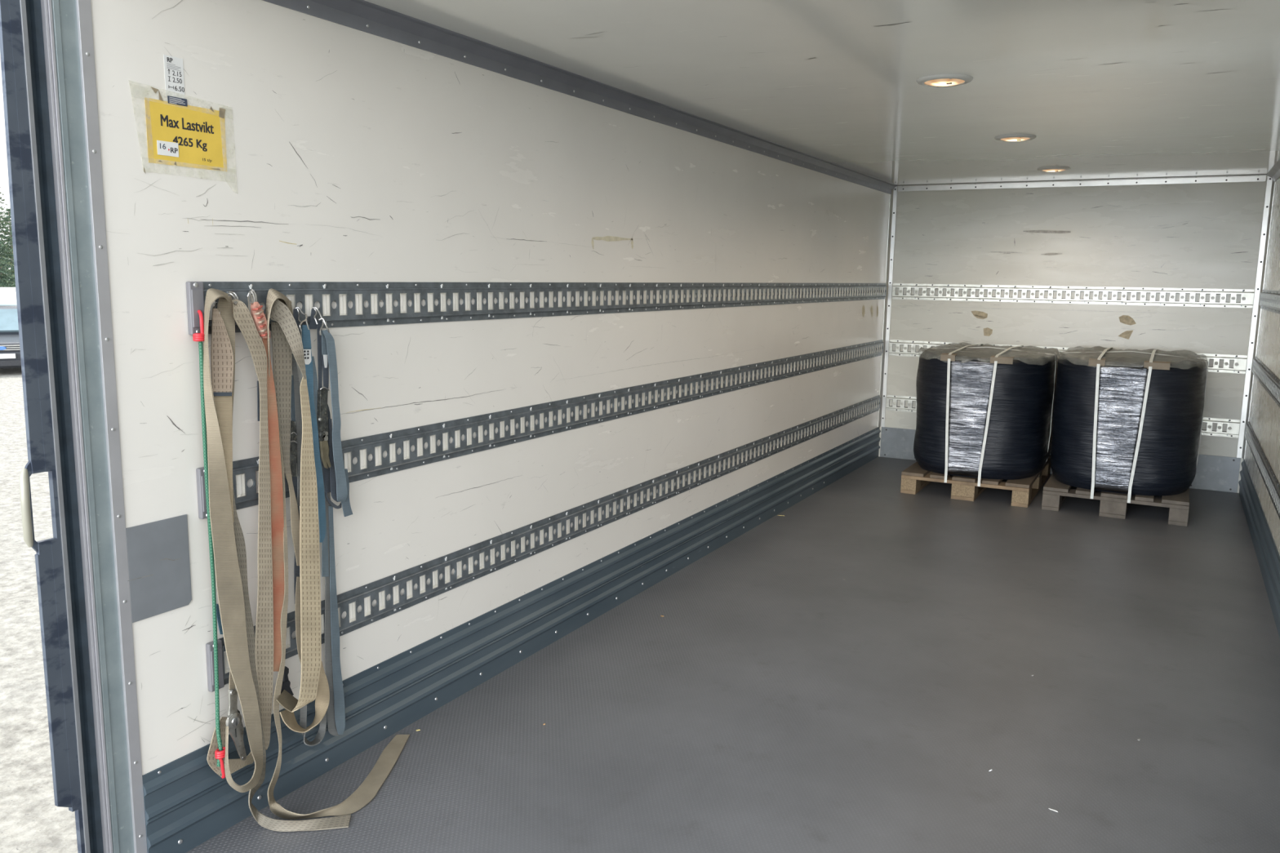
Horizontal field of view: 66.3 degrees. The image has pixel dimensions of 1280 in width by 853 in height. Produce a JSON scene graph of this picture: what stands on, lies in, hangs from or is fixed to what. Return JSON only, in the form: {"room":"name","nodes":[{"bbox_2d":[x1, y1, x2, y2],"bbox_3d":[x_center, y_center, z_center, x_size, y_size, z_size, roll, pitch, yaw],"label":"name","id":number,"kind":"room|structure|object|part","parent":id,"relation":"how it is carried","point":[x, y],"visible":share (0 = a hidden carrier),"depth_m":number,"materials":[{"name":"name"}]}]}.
{"room":"truck cargo area","nodes":[
{"label":"truck cargo area","id":0,"kind":"room"},
{"bbox_2d":[90,0,889,775],"bbox_3d":[0.358,-0.402,4.937,0.061,2.120,6.437,6,10,28],"label":"wall","id":1,"kind":"structure","parent":0,"point":[353,154],"depth_m":3.04,"materials":[{"name":"white plastic"}]},
{"bbox_2d":[0,0,90,852],"bbox_3d":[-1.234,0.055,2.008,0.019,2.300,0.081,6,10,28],"label":"door","id":2,"kind":"structure","parent":1,"relation":"in","point":[51,562],"depth_m":2.00,"materials":[{"name":"metal"}]},
{"bbox_3d":[-1.250,0.166,1.998,0.017,0.165,0.019,6,10,28],"label":"handle","id":3,"kind":"part","parent":2,"relation":"part of","materials":[{"name":"white metal"}]},
{"bbox_2d":[25,0,103,852],"bbox_3d":[-1.226,0.045,2.071,0.038,2.300,0.040,6,10,28],"label":"trim","id":4,"kind":"structure","parent":1,"relation":"attached to","point":[33,10],"depth_m":2.06,"materials":[{"name":"black rubber"}]},
{"bbox_2d":[40,0,112,852],"bbox_3d":[-1.210,0.042,2.092,0.057,2.300,0.012,6,10,28],"label":"trim","id":5,"kind":"structure","parent":1,"relation":"attached to","point":[46,5],"depth_m":2.07,"materials":[{"name":"grey metal"}]},
{"bbox_2d":[51,0,134,852],"bbox_3d":[-1.224,0.035,2.137,0.120,2.300,0.052,6,10,28],"label":"trim","id":6,"kind":"structure","parent":1,"relation":"attached to","point":[64,11],"depth_m":2.10,"materials":[{"name":"grey metal"}]},
{"bbox_2d":[75,0,147,852],"bbox_3d":[-1.175,0.003,2.151,0.066,2.120,0.028,6,10,28],"label":"trim","id":7,"kind":"structure","parent":1,"relation":"attached to","point":[84,19],"depth_m":2.13,"materials":[{"name":"metal"}]},
{"bbox_2d":[125,514,191,622],"bbox_3d":[-1.112,0.327,2.266,0.004,0.220,0.160,6,10,28],"label":"cover plate","id":8,"kind":"object","parent":1,"relation":"attached to","point":[159,580],"visible":1,"depth_m":2.26,"materials":[{"name":"grey plastic"}]},
{"bbox_2d":[163,54,185,98],"bbox_3d":[-1.042,-0.783,2.195,0.001,0.086,0.048,6,10,28],"label":"sticker","id":9,"kind":"object","parent":1,"relation":"attached to","point":[173,66],"visible":1,"depth_m":2.19,"materials":[{"name":"white paper"}]},
{"bbox_2d":[166,62,181,71],"bbox_3d":[-1.042,-0.804,2.192,0.001,0.011,0.036,6,10,28],"label":"print","id":10,"kind":"object","parent":9,"relation":"on","point":[170,66],"depth_m":2.19,"materials":[{"name":"grey"}]},
{"bbox_2d":[167,95,187,106],"bbox_3d":[-1.040,-0.732,2.205,0.001,0.016,0.049,6,10,28],"label":"label","id":11,"kind":"object","parent":1,"relation":"attached to","point":[171,100],"visible":1,"depth_m":2.20,"materials":[{"name":"blue"}]},
{"bbox_2d":[168,97,185,104],"bbox_3d":[-1.040,-0.732,2.205,0.001,0.013,0.040,6,10,28],"label":"print","id":12,"kind":"object","parent":11,"relation":"attached to","point":[175,100],"depth_m":2.20},
{"bbox_2d":[143,86,226,173],"bbox_3d":[-1.034,-0.652,2.234,0.002,0.218,0.268,6,10,28],"label":"paper sign","id":13,"kind":"object","parent":1,"relation":"attached to","point":[199,133],"visible":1,"depth_m":2.24,"materials":[{"name":"yellow paper"}]},
{"bbox_2d":[156,140,178,156],"bbox_3d":[-1.057,-0.622,2.195,0.001,0.031,0.053,6,10,28],"label":"inspection sticker","id":14,"kind":"object","parent":13,"relation":"attached to","point":[164,148],"visible":1,"depth_m":2.19,"materials":[{"name":"white paper"}]},
{"bbox_2d":[142,426,880,852],"bbox_3d":[0.384,0.526,5.073,0.018,0.243,6.410,6,10,28],"label":"baseboard","id":15,"kind":"structure","parent":1,"relation":"attached to","point":[187,804],"depth_m":3.27,"materials":[{"name":"metal"}]},
{"bbox_2d":[186,281,886,335],"bbox_3d":[0.436,-0.664,4.950,0.018,0.123,6.174,6,10,28],"label":"rail","id":16,"kind":"object","parent":1,"relation":"attached to","point":[692,295],"visible":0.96,"depth_m":3.32,"materials":[{"name":"metal"}]},
{"bbox_2d":[192,310,228,778],"bbox_3d":[-1.024,0.298,2.338,0.031,1.142,0.072,-3,10,-25],"label":"cord","id":17,"kind":"object","parent":16,"relation":"hanging from","point":[220,753],"visible":0.92,"depth_m":2.35,"materials":[{"name":"green fabric"}]},
{"bbox_3d":[-1.025,0.311,2.338,0.015,1.047,0.049,-2,9,-16],"label":"cord","id":18,"kind":"part","parent":17,"relation":"part of","materials":[{"name":"green fabric"}]},
{"bbox_2d":[226,291,273,750],"bbox_3d":[-0.964,0.254,2.452,0.048,1.173,0.090,6,10,28],"label":"strap","id":19,"kind":"object","parent":16,"relation":"hanging from","point":[242,317],"visible":0.98,"depth_m":2.46,"materials":[{"name":"fabric"}]},
{"bbox_2d":[246,288,284,671],"bbox_3d":[-0.930,0.153,2.466,0.065,0.987,0.057,-4,10,-28],"label":"strap","id":20,"kind":"object","parent":16,"relation":"hanging from","point":[257,313],"visible":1,"depth_m":2.49,"materials":[{"name":"fabric"}]},
{"bbox_3d":[-0.931,-0.261,2.399,0.027,0.090,0.042,6,10,28],"label":"wound cord","id":21,"kind":"part","parent":20,"relation":"part of","materials":[{"name":"red fabric"}]},
{"bbox_2d":[203,288,351,831],"bbox_3d":[-0.905,0.350,2.405,0.333,1.361,0.165,-4,10,-28],"label":"strap","id":22,"kind":"object","parent":16,"relation":"hanging from","point":[228,538],"visible":0.98,"depth_m":2.37,"materials":[{"name":"fabric"}]},
{"bbox_2d":[216,604,222,634],"bbox_3d":[-1.030,0.473,2.404,0.005,0.082,0.017,6,10,28],"label":"scrap","id":23,"kind":"object","parent":22,"relation":"attached to","point":[219,620],"visible":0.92,"depth_m":2.40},
{"bbox_3d":[-0.995,0.768,2.416,0.006,0.134,0.050,6,10,28],"label":"handle","id":24,"kind":"part","parent":22,"relation":"part of","materials":[{"name":"metal"}]},
{"bbox_2d":[293,306,328,577],"bbox_3d":[-0.868,0.054,2.601,0.045,0.739,0.089,6,10,28],"label":"strap","id":25,"kind":"object","parent":16,"relation":"hanging from","point":[310,367],"visible":0.91,"depth_m":2.59,"materials":[{"name":"blue"}]},
{"bbox_2d":[303,350,309,359],"bbox_3d":[-0.860,-0.185,2.527,0.002,0.022,0.016,6,10,28],"label":"print","id":26,"kind":"object","parent":25,"relation":"attached to","point":[306,353],"depth_m":2.53,"materials":[{"name":"white"}]},
{"bbox_2d":[309,306,352,516],"bbox_3d":[-0.832,-0.032,2.647,0.054,0.579,0.124,6,10,28],"label":"strap","id":27,"kind":"object","parent":16,"relation":"hanging from","point":[335,477],"visible":0.99,"depth_m":2.62,"materials":[{"name":"fabric"}]},
{"bbox_3d":[-0.840,0.075,2.617,0.007,0.078,0.033,6,10,28],"label":"handle","id":28,"kind":"part","parent":27,"relation":"part of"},
{"bbox_2d":[324,492,338,736],"bbox_3d":[-0.859,0.495,2.708,0.015,0.775,0.045,6,10,28],"label":"strap","id":29,"kind":"object","parent":27,"relation":"hanging from","point":[331,726],"visible":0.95,"depth_m":2.72,"materials":[{"name":"fabric"}]},
{"bbox_2d":[328,506,345,734],"bbox_3d":[-0.847,0.546,2.727,0.015,0.666,0.037,6,10,28],"label":"strap","id":30,"kind":"object","parent":27,"relation":"hanging from","point":[339,698],"visible":1,"depth_m":2.73,"materials":[{"name":"fabric"}]},
{"bbox_2d":[265,288,409,819],"bbox_3d":[-0.773,0.318,2.627,0.212,1.360,0.568,6,10,28],"label":"strap","id":31,"kind":"object","parent":16,"relation":"hanging from","point":[286,335],"visible":0.96,"depth_m":2.52,"materials":[{"name":"beige fabric"}]},
{"bbox_2d":[289,353,302,601],"bbox_3d":[-0.900,0.143,2.568,0.022,0.667,0.055,6,10,28],"label":"strap","id":32,"kind":"object","parent":31,"relation":"hanging from","point":[295,439],"visible":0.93,"depth_m":2.55,"materials":[{"name":"fabric"}]},
{"bbox_3d":[-0.903,0.102,2.546,0.008,0.060,0.024,6,10,28],"label":"handle","id":33,"kind":"part","parent":32,"relation":"part of","materials":[{"name":"black metal"}]},
{"bbox_2d":[275,377,329,746],"bbox_3d":[-0.886,0.374,2.548,0.088,1.010,0.204,6,10,28],"label":"strap","id":34,"kind":"object","parent":31,"relation":"hanging from","point":[314,685],"visible":0.98,"depth_m":2.57,"materials":[{"name":"beige fabric"}]},
{"bbox_3d":[-0.936,0.652,2.585,0.012,0.043,0.016,6,10,28],"label":"buckle arm","id":35,"kind":"part","parent":34,"relation":"part of","materials":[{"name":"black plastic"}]},
{"bbox_2d":[195,339,884,519],"bbox_3d":[0.429,-0.230,5.016,0.018,0.123,6.174,6,10,28],"label":"rail","id":36,"kind":"object","parent":1,"relation":"attached to","point":[706,384],"visible":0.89,"depth_m":3.58,"materials":[{"name":"metal"}]},
{"bbox_2d":[205,395,880,692],"bbox_3d":[0.422,0.202,5.083,0.018,0.123,6.174,6,10,28],"label":"rail","id":37,"kind":"object","parent":1,"relation":"attached to","point":[717,466],"visible":0.95,"depth_m":3.62,"materials":[{"name":"metal"}]},
{"bbox_2d":[262,0,897,194],"bbox_3d":[0.428,-1.415,4.766,0.050,0.064,6.410,6,10,28],"label":"trim","id":38,"kind":"structure","parent":1,"relation":"attached to","point":[363,15],"depth_m":3.35,"materials":[{"name":"metal"}]},
{"bbox_2d":[186,456,1279,852],"bbox_3d":[1.448,0.819,4.474,2.620,0.120,6.627,6,10,28],"label":"floor","id":39,"kind":"structure","parent":0,"point":[777,702],"depth_m":3.23,"materials":[{"name":"grey plastic"}]},
{"bbox_2d":[900,456,1050,507],"bbox_3d":[2.378,0.330,6.870,0.800,0.144,1.202,6,10,28],"label":"pallet","id":40,"kind":"object","parent":39,"relation":"on","point":[914,478],"visible":0.56,"depth_m":6.37,"materials":[{"name":"brown wood"}]},
{"bbox_2d":[913,342,1058,486],"bbox_3d":[2.393,-0.124,6.793,0.886,0.859,1.233,6,10,28],"label":"bale","id":41,"kind":"object","parent":40,"relation":"on","point":[984,411],"visible":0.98,"depth_m":6.28,"materials":[{"name":"plastic"}]},
{"bbox_3d":[2.105,-0.048,6.281,0.285,0.743,0.034,6,10,28],"label":"film panel","id":42,"kind":"part","parent":41,"relation":"part of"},
{"bbox_2d":[1041,473,1189,526],"bbox_3d":[3.151,0.406,6.455,0.800,0.144,1.202,6,10,28],"label":"pallet","id":43,"kind":"object","parent":39,"relation":"on","point":[1113,504],"visible":0.44,"depth_m":5.94,"materials":[{"name":"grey wood"}]},
{"bbox_2d":[1050,346,1208,502],"bbox_3d":[3.162,-0.056,6.378,0.870,0.874,1.222,6,10,28],"label":"bale","id":44,"kind":"object","parent":43,"relation":"on","point":[1128,421],"visible":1,"depth_m":5.87,"materials":[{"name":"plastic"}]},
{"bbox_3d":[2.865,0.019,5.870,0.277,0.758,0.032,6,10,28],"label":"film panel","id":45,"kind":"part","parent":44,"relation":"part of","materials":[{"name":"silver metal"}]},
{"bbox_2d":[364,0,1279,185],"bbox_3d":[1.490,-1.367,4.154,2.620,0.061,6.587,6,10,28],"label":"ceiling","id":46,"kind":"structure","parent":0,"point":[1105,89],"depth_m":3.37,"materials":[{"name":"laminate"}]},
{"bbox_2d":[915,74,973,87],"bbox_3d":[1.092,-1.235,3.518,0.196,0.020,0.196,6,10,28],"label":"recessed light","id":47,"kind":"object","parent":46,"relation":"in","point":[937,80],"visible":1,"depth_m":3.48,"materials":[{"name":"beige"}]},
{"bbox_2d":[994,133,1035,142],"bbox_3d":[1.873,-1.435,4.894,0.196,0.020,0.196,6,10,28],"label":"recessed light","id":48,"kind":"object","parent":46,"relation":"in","point":[1017,137],"visible":1,"depth_m":4.85,"materials":[{"name":"beige"}]},
{"bbox_2d":[1037,166,1070,172],"bbox_3d":[2.630,-1.630,6.235,0.196,0.020,0.196,6,10,28],"label":"recessed light","id":49,"kind":"object","parent":46,"relation":"in","point":[1056,168],"visible":1,"depth_m":6.19,"materials":[{"name":"beige"}]},
{"bbox_2d":[878,175,1267,493],"bbox_3d":[3.037,-0.703,7.155,2.620,2.120,0.061,6,10,28],"label":"wall","id":50,"kind":"structure","parent":0,"point":[1200,235],"depth_m":6.98,"materials":[{"name":"laminate"}]},
{"bbox_2d":[877,186,897,426],"bbox_3d":[1.937,-0.920,7.671,0.045,1.873,0.042,6,10,28],"label":"trim","id":51,"kind":"structure","parent":50,"relation":"attached to","point":[893,197],"depth_m":7.68,"materials":[{"name":"metal"}]},
{"bbox_2d":[880,426,1240,493],"bbox_3d":[3.007,0.228,7.269,2.460,0.243,0.007,6,10,28],"label":"baseboard","id":52,"kind":"structure","parent":50,"relation":"attached to","point":[1213,473],"depth_m":6.79,"materials":[{"name":"grey metal"}]},
{"bbox_2d":[886,395,1239,437],"bbox_3d":[3.011,-0.087,7.215,2.400,0.123,0.014,6,10,28],"label":"rail","id":53,"kind":"object","parent":50,"relation":"attached to","point":[1234,424],"visible":0.14,"depth_m":6.73,"materials":[{"name":"metal"}]},
{"bbox_2d":[888,339,1247,373],"bbox_3d":[3.018,-0.519,7.149,2.400,0.123,0.014,6,10,28],"label":"rail","id":54,"kind":"object","parent":50,"relation":"attached to","point":[1241,360],"visible":0.2,"depth_m":7.11,"materials":[{"name":"metal"}]},
{"bbox_2d":[892,283,1254,307],"bbox_3d":[3.025,-0.953,7.082,2.400,0.123,0.014,6,10,28],"label":"rail","id":55,"kind":"object","parent":50,"relation":"attached to","point":[1248,294],"visible":1,"depth_m":7.01,"materials":[{"name":"metal"}]},
{"bbox_2d":[897,174,1266,191],"bbox_3d":[3.028,-1.722,6.952,2.400,0.040,0.045,6,10,28],"label":"trim","id":56,"kind":"structure","parent":50,"relation":"attached to","point":[1249,178],"depth_m":6.89,"materials":[{"name":"metal"}]},
{"bbox_2d":[1236,176,1275,458],"bbox_3d":[4.092,-0.709,6.514,0.045,1.873,0.042,6,10,28],"label":"trim","id":57,"kind":"structure","parent":50,"relation":"attached to","point":[1270,185],"depth_m":6.52,"materials":[{"name":"metal"}]},
{"bbox_2d":[1244,177,1279,555],"bbox_3d":[2.594,-0.179,3.710,0.060,2.120,6.482,6,10,28],"label":"wall","id":58,"kind":"structure","parent":0,"point":[1264,412],"depth_m":5.64,"materials":[{"name":"plastic"}]},
{"bbox_2d":[1238,458,1279,638],"bbox_3d":[2.563,0.740,3.903,0.018,0.243,6.410,6,10,28],"label":"baseboard","id":59,"kind":"structure","parent":58,"relation":"attached to","point":[1267,553],"depth_m":4.90,"materials":[{"name":"metal"}]},
{"bbox_2d":[1244,421,1279,519],"bbox_3d":[2.666,0.399,4.032,0.014,0.123,5.900,6,10,28],"label":"rail","id":60,"kind":"object","parent":58,"relation":"attached to","point":[1272,484],"visible":1,"depth_m":5.13,"materials":[{"name":"metal"}]},
{"bbox_2d":[1252,356,1279,407],"bbox_3d":[2.673,-0.033,3.966,0.014,0.123,5.900,6,10,28],"label":"rail","id":61,"kind":"object","parent":58,"relation":"attached to","point":[1268,380],"visible":1,"depth_m":5.46,"materials":[{"name":"metal"}]},
{"bbox_2d":[1259,289,1279,314],"bbox_3d":[2.680,-0.467,3.899,0.014,0.123,5.900,6,10,28],"label":"rail","id":62,"kind":"object","parent":58,"relation":"attached to","point":[1269,300],"visible":1,"depth_m":5.73,"materials":[{"name":"metal"}]},
{"bbox_2d":[1266,158,1279,182],"bbox_3d":[2.579,-1.211,3.610,0.050,0.050,6.410,6,10,28],"label":"trim","id":63,"kind":"structure","parent":58,"relation":"attached to","point":[1274,173],"depth_m":6.08,"materials":[{"name":"metal"}]},
{"label":"outside","id":64,"kind":"structure","parent":0,"visible":0},
{"bbox_2d":[0,368,77,852],"bbox_3d":[-9.207,-2.099,29.180,280.000,0.001,280.000,6,10,28],"label":"ground","id":65,"kind":"structure","parent":64,"point":[31,822],"depth_m":6.20,"materials":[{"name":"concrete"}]},
{"bbox_2d":[0,198,15,287],"bbox_3d":[-32.940,-9.859,49.231,3.870,8.518,3.894,9,12,42],"label":"conifer tree","id":66,"kind":"object","parent":65,"relation":"on","point":[2,248],"visible":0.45,"depth_m":49.81,"materials":[{"name":"green plant"}]},
{"bbox_2d":[0,186,15,287],"bbox_3d":[-37.954,-11.050,57.745,3.728,8.129,3.729,5,10,24],"label":"conifer tree","id":67,"kind":"object","parent":65,"relation":"on","point":[3,221],"visible":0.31,"depth_m":57.92,"materials":[{"name":"green plant"}]},
{"bbox_2d":[0,287,16,302],"bbox_3d":[-24.900,-4.606,38.439,8.060,1.660,2.060,-4,10,-31],"label":"box trailer","id":68,"kind":"object","parent":65,"relation":"on","point":[6,294],"visible":0.02,"depth_m":37.60,"materials":[{"name":"metal"}]},
{"bbox_3d":[-24.889,-5.372,38.321,8.060,0.110,2.060,-4,10,-31],"label":"rail","id":69,"kind":"part","parent":68,"relation":"part of","materials":[{"name":"white metal"}]},
{"bbox_2d":[0,208,15,285],"bbox_3d":[-42.644,-11.602,66.642,3.124,6.368,2.887,6,10,28],"label":"conifer tree","id":70,"kind":"object","parent":65,"relation":"on","point":[8,213],"visible":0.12,"depth_m":66.24,"materials":[{"name":"green plant"}]},
{"bbox_2d":[0,302,17,305],"bbox_3d":[-18.321,-2.946,29.110,2.090,1.420,4.355,-1,9,-11],"label":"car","id":71,"kind":"object","parent":65,"relation":"on","point":[5,303],"visible":0.02,"depth_m":28.83,"materials":[{"name":"white paint"}]},
{"bbox_2d":[0,305,21,368],"bbox_3d":[-15.851,-2.194,24.209,2.120,1.500,4.367,-5,11,-34],"label":"car","id":72,"kind":"object","parent":65,"relation":"on","point":[10,350],"visible":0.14,"depth_m":23.00,"materials":[{"name":"paint"}]},
{"bbox_3d":[-14.634,-1.612,22.491,0.520,0.110,0.035,-5,11,-34],"label":"number plate","id":73,"kind":"part","parent":72,"relation":"part of","materials":[{"name":"white plastic"}]},
{"bbox_2d":[0,344,20,351],"bbox_3d":[-14.646,-1.798,22.484,1.000,0.160,0.045,-5,11,-34],"label":"grille","id":74,"kind":"object","parent":72,"relation":"attached to","point":[3,348],"depth_m":22.55,"materials":[{"name":"metal"}]},
{"bbox_2d":[0,360,21,366],"bbox_3d":[-14.649,-1.452,22.535,1.240,0.140,0.050,-5,11,-34],"label":"bumper cover","id":75,"kind":"object","parent":72,"relation":"attached to","point":[2,362],"depth_m":22.60,"materials":[{"name":"black plastic"}]}
]}

